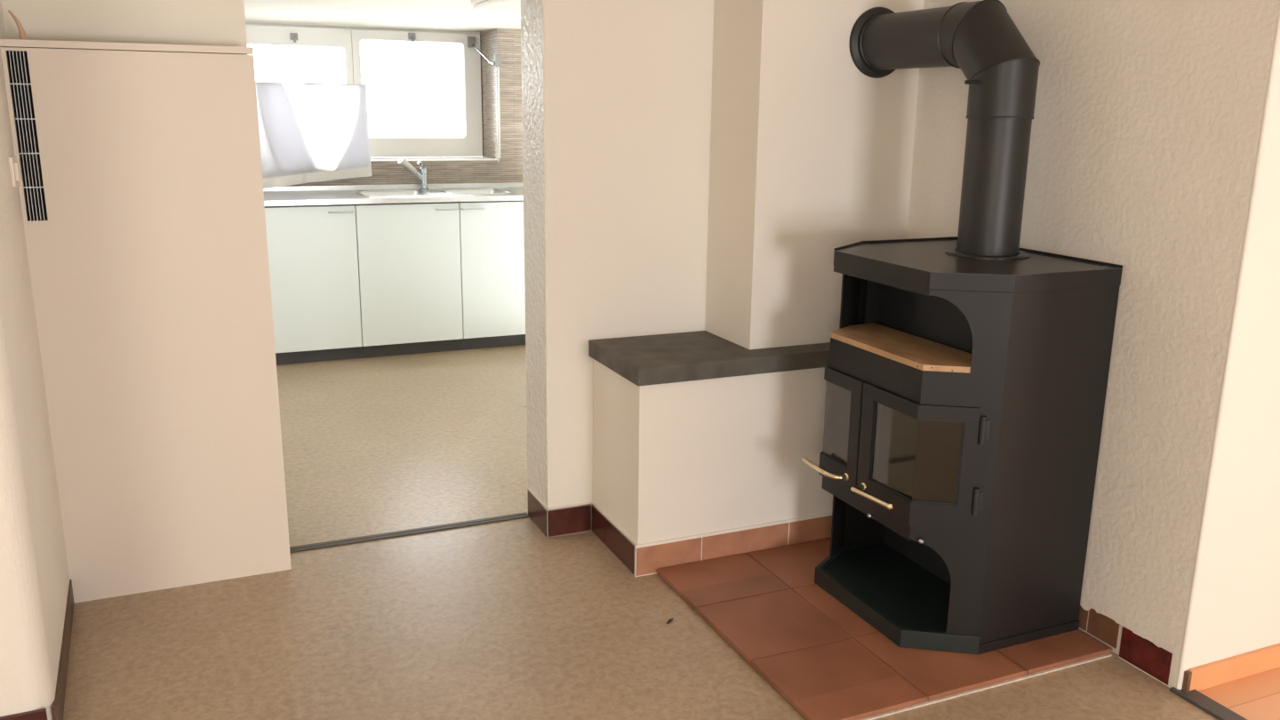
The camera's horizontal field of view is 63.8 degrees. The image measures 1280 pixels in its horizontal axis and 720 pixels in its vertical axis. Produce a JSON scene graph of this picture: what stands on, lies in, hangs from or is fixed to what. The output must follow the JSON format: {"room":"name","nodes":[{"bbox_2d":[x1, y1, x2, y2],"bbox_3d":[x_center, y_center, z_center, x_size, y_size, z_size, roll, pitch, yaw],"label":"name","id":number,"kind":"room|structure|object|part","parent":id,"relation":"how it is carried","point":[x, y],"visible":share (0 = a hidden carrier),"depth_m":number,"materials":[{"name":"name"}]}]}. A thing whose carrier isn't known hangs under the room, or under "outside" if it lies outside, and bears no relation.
{"room":"living room","nodes":[
{"label":"living room","id":0,"kind":"room"},
{"bbox_2d":[0,0,69,719],"bbox_3d":[-2.653,-0.231,2.178,2.324,2.350,0.954,-5,15,-23],"label":"wall","id":1,"kind":"structure","parent":0,"point":[35,575],"depth_m":2.46,"materials":[{"name":"paint"}]},
{"bbox_2d":[8,155,21,186],"bbox_3d":[-1.676,-0.504,2.748,0.030,0.078,0.080,-5,15,-23],"label":"light switch","id":2,"kind":"object","parent":1,"relation":"attached to","point":[14,165],"visible":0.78,"depth_m":2.73,"materials":[{"name":"beige plastic"}]},
{"bbox_2d":[0,708,47,719],"bbox_3d":[-2.480,0.974,2.015,2.312,0.090,0.011,-5,15,-23],"label":"baseboard","id":3,"kind":"structure","parent":1,"relation":"attached to","point":[41,714],"depth_m":2.44,"materials":[{"name":"brown tile"}]},
{"bbox_2d":[51,579,74,719],"bbox_3d":[-1.582,0.793,2.825,0.012,0.080,0.757,-6,15,-25],"label":"baseboard","id":4,"kind":"structure","parent":1,"relation":"attached to","point":[58,704],"depth_m":2.74,"materials":[{"name":"brown wood"}]},
{"bbox_2d":[0,0,247,54],"bbox_3d":[-2.515,-0.395,2.856,2.733,2.350,0.216,-5,15,-23],"label":"wall","id":5,"kind":"structure","parent":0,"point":[190,22],"depth_m":3.04,"materials":[{"name":"white paint"}]},
{"bbox_2d":[243,0,520,31],"bbox_3d":[-1.226,-1.797,4.993,4.200,0.090,4.100,-5,15,-23],"label":"ceiling","id":6,"kind":"structure","parent":0,"point":[444,15],"depth_m":5.83,"materials":[{"name":"white paint"}]},
{"bbox_2d":[470,0,520,12],"bbox_3d":[-0.595,-1.659,4.757,0.230,0.050,0.615,-5,15,-23],"label":"ceiling lamp","id":7,"kind":"object","parent":6,"relation":"attached to","point":[480,5],"visible":0.87,"depth_m":4.80,"materials":[{"name":"white paint"}]},
{"bbox_2d":[285,28,523,186],"bbox_3d":[-1.928,-1.165,6.775,4.200,2.000,0.450,-5,15,-23],"label":"wall","id":8,"kind":"structure","parent":0,"point":[505,42],"depth_m":6.86,"materials":[{"name":"tile"}]},
{"bbox_2d":[255,81,372,188],"bbox_3d":[-2.121,-1.354,6.273,0.965,0.656,0.112,-5,15,-23],"label":"cafe curtain","id":9,"kind":"object","parent":8,"relation":"attached to","point":[309,132],"visible":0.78,"depth_m":6.31,"materials":[{"name":"white fabric"}]},
{"bbox_2d":[245,22,482,157],"bbox_3d":[-1.918,-1.778,6.846,1.775,0.844,0.119,-5,15,-23],"label":"window","id":10,"kind":"structure","parent":8,"relation":"in","point":[348,38],"depth_m":6.98,"materials":[{"name":"white paint"}]},
{"bbox_3d":[-2.315,-1.738,6.686,0.885,0.822,0.045,-5,15,-23],"label":"sash","id":11,"kind":"part","parent":10,"relation":"part of","materials":[{"name":"white paint"}]},
{"bbox_3d":[-1.511,-1.812,7.028,0.863,0.822,0.045,-5,15,-23],"label":"sash","id":12,"kind":"part","parent":10,"relation":"part of","materials":[{"name":"white paint"}]},
{"bbox_2d":[467,36,501,163],"bbox_3d":[-1.050,-1.766,6.974,0.057,0.835,0.450,-8,16,-31],"label":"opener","id":13,"kind":"object","parent":10,"relation":"attached to","point":[471,42],"visible":1,"depth_m":6.83,"materials":[{"name":"white metal"}]},
{"bbox_3d":[-1.072,-2.071,6.935,0.011,0.136,0.321,-7,16,-29],"label":"arm","id":14,"kind":"part","parent":13,"relation":"part of","materials":[{"name":"silver metal"}]},
{"bbox_3d":[-0.943,-1.626,6.838,0.029,0.630,0.015,-12,19,-42],"label":"rod","id":15,"kind":"part","parent":13,"relation":"part of","materials":[{"name":"white paint"}]},
{"bbox_2d":[370,156,500,161],"bbox_3d":[-1.837,-1.316,6.753,1.775,0.006,0.415,-5,15,-23],"label":"sill","id":16,"kind":"structure","parent":8,"relation":"attached to","point":[466,158],"depth_m":6.88,"materials":[{"name":"white paint"}]},
{"bbox_2d":[520,0,714,527],"bbox_3d":[-0.112,-0.555,3.635,2.309,2.350,0.243,-5,15,-23],"label":"wall","id":17,"kind":"structure","parent":0,"point":[617,94],"depth_m":3.52,"materials":[{"name":"paint"}]},
{"bbox_2d":[527,488,549,538],"bbox_3d":[-0.374,0.560,3.775,0.010,0.111,0.225,-5,15,-23],"label":"baseboard","id":18,"kind":"object","parent":17,"relation":"attached to","point":[538,511],"visible":1,"depth_m":3.75,"materials":[{"name":"brown tile"}]},
{"bbox_2d":[548,502,591,537],"bbox_3d":[-0.256,0.577,3.712,0.167,0.111,0.010,-5,15,-23],"label":"baseboard","id":19,"kind":"structure","parent":17,"relation":"attached to","point":[573,518],"depth_m":3.71,"materials":[{"name":"brown tile"}]},
{"bbox_2d":[591,502,636,575],"bbox_3d":[-0.094,0.614,3.567,0.010,0.111,0.391,-5,15,-23],"label":"baseboard","id":20,"kind":"structure","parent":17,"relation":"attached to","point":[612,535],"depth_m":3.54,"materials":[{"name":"brown tile"}]},
{"bbox_2d":[63,344,1279,719],"bbox_3d":[0.615,0.912,2.787,8.600,0.081,10.700,-5,15,-23],"label":"floor","id":21,"kind":"structure","parent":0,"point":[503,620],"depth_m":3.08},
{"bbox_2d":[0,39,291,602],"bbox_3d":[-1.479,-0.104,3.169,0.646,1.662,0.182,-5,15,-23],"label":"door","id":22,"kind":"structure","parent":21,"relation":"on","point":[140,187],"depth_m":3.07,"materials":[{"name":"beige wood"}]},
{"bbox_2d":[8,9,27,39],"bbox_3d":[-1.693,-0.911,2.798,0.038,0.077,0.020,-5,15,-23],"label":"stub","id":23,"kind":"object","parent":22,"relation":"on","point":[22,34],"visible":0.97,"depth_m":2.80,"materials":[{"name":"beige"}]},
{"bbox_2d":[7,49,47,221],"bbox_3d":[-1.702,-0.621,2.859,0.050,0.462,0.036,-5,15,-23],"label":"vent grille","id":24,"kind":"object","parent":22,"relation":"attached to","point":[22,65],"depth_m":2.85,"materials":[{"name":"black metal"}]},
{"bbox_3d":[-1.440,-0.886,2.910,0.646,0.020,0.039,-5,15,-23],"label":"trim","id":25,"kind":"part","parent":22,"relation":"part of","materials":[{"name":"beige wood"}]},
{"bbox_2d":[264,204,362,365],"bbox_3d":[-2.060,-0.485,6.239,0.617,0.930,0.602,-5,15,-23],"label":"base cabinet","id":26,"kind":"object","parent":21,"relation":"on","point":[313,261],"visible":0.85,"depth_m":6.02,"materials":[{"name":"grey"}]},
{"bbox_3d":[-1.735,-0.857,5.971,0.144,0.010,0.031,-5,15,-23],"label":"handle","id":27,"kind":"part","parent":26,"relation":"part of","materials":[{"name":"silver metal"}]},
{"bbox_2d":[353,201,463,358],"bbox_3d":[-1.494,-0.537,6.479,0.617,0.930,0.602,-5,15,-23],"label":"base cabinet","id":28,"kind":"object","parent":21,"relation":"on","point":[409,254],"visible":0.98,"depth_m":6.23,"materials":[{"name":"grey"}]},
{"bbox_2d":[263,182,523,206],"bbox_3d":[-1.480,-0.974,6.407,1.900,0.191,0.646,-5,15,-23],"label":"countertop","id":29,"kind":"structure","parent":28,"relation":"on","point":[291,196],"depth_m":6.35,"materials":[{"name":"laminate"}]},
{"bbox_2d":[357,190,431,204],"bbox_3d":[-1.520,-0.954,6.376,0.407,0.165,0.387,-5,15,-23],"label":"basin","id":30,"kind":"object","parent":29,"relation":"in","point":[376,193],"depth_m":6.50,"materials":[{"name":"metal"}]},
{"bbox_2d":[398,157,429,190],"bbox_3d":[-1.438,-1.193,6.580,0.206,0.212,0.098,-12,19,-42],"label":"mixer tap","id":31,"kind":"object","parent":29,"relation":"on","point":[421,175],"visible":1,"depth_m":6.61,"materials":[{"name":"silver metal"}]},
{"bbox_3d":[-1.424,-1.188,6.626,0.081,0.074,0.040,-11,18,-39],"label":"spout","id":32,"kind":"part","parent":31,"relation":"part of","materials":[{"name":"silver metal"}]},
{"bbox_2d":[440,188,510,202],"bbox_3d":[-1.053,-0.997,6.575,0.387,0.165,0.387,-5,15,-23],"label":"basin","id":33,"kind":"object","parent":29,"relation":"in","point":[469,191],"depth_m":6.70,"materials":[{"name":"metal"}]},
{"bbox_3d":[-1.160,-0.909,6.216,0.138,0.010,0.031,-5,15,-23],"label":"handle","id":34,"kind":"part","parent":28,"relation":"part of","materials":[{"name":"silver metal"}]},
{"bbox_2d":[289,512,528,552],"bbox_3d":[-0.822,0.621,3.719,0.865,0.008,0.036,-5,15,-23],"label":"threshold","id":35,"kind":"object","parent":21,"relation":"on","point":[332,543],"visible":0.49,"depth_m":3.70,"materials":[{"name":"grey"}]},
{"bbox_2d":[456,200,525,350],"bbox_3d":[-0.928,-0.588,6.720,0.617,0.930,0.602,-5,15,-23],"label":"base cabinet","id":36,"kind":"object","parent":21,"relation":"on","point":[491,233],"visible":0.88,"depth_m":6.43,"materials":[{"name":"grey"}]},
{"bbox_3d":[-1.020,-0.922,6.275,0.140,0.010,0.031,-5,15,-23],"label":"handle","id":37,"kind":"part","parent":36,"relation":"part of","materials":[{"name":"silver metal"}]},
{"bbox_2d":[592,359,832,544],"bbox_3d":[0.398,0.305,3.711,1.057,0.656,0.410,-5,15,-23],"label":"bench","id":38,"kind":"object","parent":21,"relation":"on","point":[676,460],"visible":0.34,"depth_m":3.44,"materials":[{"name":"paint"}]},
{"bbox_2d":[588,330,830,385],"bbox_3d":[0.400,-0.038,3.612,1.075,0.058,0.436,-5,15,-23],"label":"stone slab","id":39,"kind":"object","parent":38,"relation":"on","point":[645,360],"visible":0.52,"depth_m":3.41,"materials":[{"name":"grey stone"}]},
{"bbox_2d":[634,512,831,576],"bbox_3d":[0.474,0.617,3.587,1.068,0.111,0.010,-5,15,-23],"label":"baseboard","id":40,"kind":"structure","parent":38,"relation":"attached to","point":[651,556],"depth_m":3.51,"materials":[{"name":"orange tile"}]},
{"bbox_2d":[656,537,1111,719],"bbox_3d":[0.702,0.767,3.173,0.998,0.020,0.975,-5,15,-23],"label":"tile hearth","id":41,"kind":"object","parent":21,"relation":"on","point":[828,662],"visible":0.62,"depth_m":2.92,"materials":[{"name":"tile"}]},
{"bbox_2d":[801,236,1122,654],"bbox_3d":[0.885,0.220,3.092,0.615,1.084,0.679,-5,15,-23],"label":"wood stove","id":42,"kind":"object","parent":41,"relation":"on","point":[965,394],"visible":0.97,"depth_m":2.86,"materials":[{"name":"black metal"}]},
{"bbox_3d":[0.557,0.336,3.143,0.045,0.030,0.184,-10,17,-36],"label":"handle","id":43,"kind":"part","parent":42,"relation":"part of","materials":[{"name":"gold metal"}]},
{"bbox_3d":[0.603,0.178,3.175,0.063,0.230,0.222,1,14,2],"label":"glass pane","id":44,"kind":"part","parent":42,"relation":"part of","materials":[{"name":"grey glass"}]},
{"bbox_3d":[0.611,0.195,3.172,0.096,0.347,0.311,1,14,2],"label":"door","id":45,"kind":"part","parent":42,"relation":"part of","materials":[{"name":"black metal"}]},
{"bbox_3d":[0.784,0.176,3.385,0.562,1.029,0.081,-9,17,-34],"label":"panel","id":46,"kind":"part","parent":42,"relation":"part of","materials":[{"name":"black metal"}]},
{"bbox_3d":[0.663,0.426,3.043,0.006,0.055,0.437,-5,15,-23],"label":"rail","id":47,"kind":"part","parent":42,"relation":"part of","materials":[{"name":"black metal"}]},
{"bbox_3d":[0.668,0.389,2.926,0.052,0.032,0.200,-5,15,-23],"label":"handle","id":48,"kind":"part","parent":42,"relation":"part of","materials":[{"name":"gold metal"}]},
{"bbox_3d":[0.668,0.024,2.945,0.006,0.090,0.437,-5,15,-23],"label":"rail","id":49,"kind":"part","parent":42,"relation":"part of","materials":[{"name":"black metal"}]},
{"bbox_3d":[0.763,-0.037,2.973,0.214,0.017,0.598,-5,15,-23],"label":"warming plate","id":50,"kind":"part","parent":42,"relation":"part of","materials":[{"name":"brown wood"}]},
{"bbox_3d":[0.745,0.260,2.847,0.071,0.230,0.267,-13,19,-43],"label":"glass pane","id":51,"kind":"part","parent":42,"relation":"part of","materials":[{"name":"glass"}]},
{"bbox_3d":[0.744,0.272,2.864,0.362,0.347,0.104,14,19,43],"label":"door","id":52,"kind":"part","parent":42,"relation":"part of","materials":[{"name":"black metal"}]},
{"bbox_3d":[0.778,0.498,2.839,0.014,0.015,0.022,7,15,23],"label":"air knob","id":53,"kind":"part","parent":42,"relation":"part of","materials":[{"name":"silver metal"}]},
{"bbox_2d":[849,0,1039,255],"bbox_3d":[0.912,-0.726,3.157,0.226,0.736,0.697,-5,15,-21],"label":"flue pipe","id":54,"kind":"object","parent":42,"relation":"on","point":[979,38],"visible":0.98,"depth_m":2.91,"materials":[{"name":"black metal"}]},
{"bbox_3d":[0.920,-0.270,2.985,0.553,0.063,0.673,-5,15,-23],"label":"lid","id":55,"kind":"part","parent":42,"relation":"part of","materials":[{"name":"black metal"}]},
{"bbox_3d":[1.032,0.314,2.831,0.562,1.029,0.081,-2,14,-12],"label":"panel","id":56,"kind":"part","parent":42,"relation":"part of","materials":[{"name":"black metal"}]},
{"bbox_2d":[1169,687,1247,719],"bbox_3d":[2.427,1.427,0.586,0.057,0.010,4.910,-5,15,-23],"label":"threshold","id":57,"kind":"object","parent":21,"relation":"on","point":[1219,711],"visible":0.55,"depth_m":2.68,"materials":[{"name":"grey metal"}]},
{"bbox_2d":[704,0,924,349],"bbox_3d":[0.598,-0.892,3.547,0.619,1.636,0.330,-5,15,-23],"label":"chimney","id":58,"kind":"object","parent":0,"point":[812,153],"depth_m":3.45,"materials":[{"name":"paint"}]},
{"bbox_2d":[906,0,1279,689],"bbox_3d":[2.715,-0.605,3.987,3.558,2.350,1.852,-5,15,-23],"label":"wall","id":59,"kind":"structure","parent":0,"point":[1154,152],"depth_m":2.72,"materials":[{"name":"paint"}]},
{"bbox_2d":[1078,605,1172,686],"bbox_3d":[1.204,0.706,3.278,0.012,0.103,1.144,-5,15,-23],"label":"baseboard","id":60,"kind":"structure","parent":59,"relation":"attached to","point":[1140,652],"depth_m":2.89,"materials":[{"name":"brown tile"}]},
{"bbox_2d":[1181,642,1279,691],"bbox_3d":[3.032,0.714,3.411,3.448,0.068,0.014,-5,15,-23],"label":"baseboard","id":61,"kind":"structure","parent":59,"relation":"attached to","point":[1252,662],"depth_m":2.80,"materials":[{"name":"orange tile"}]}
]}

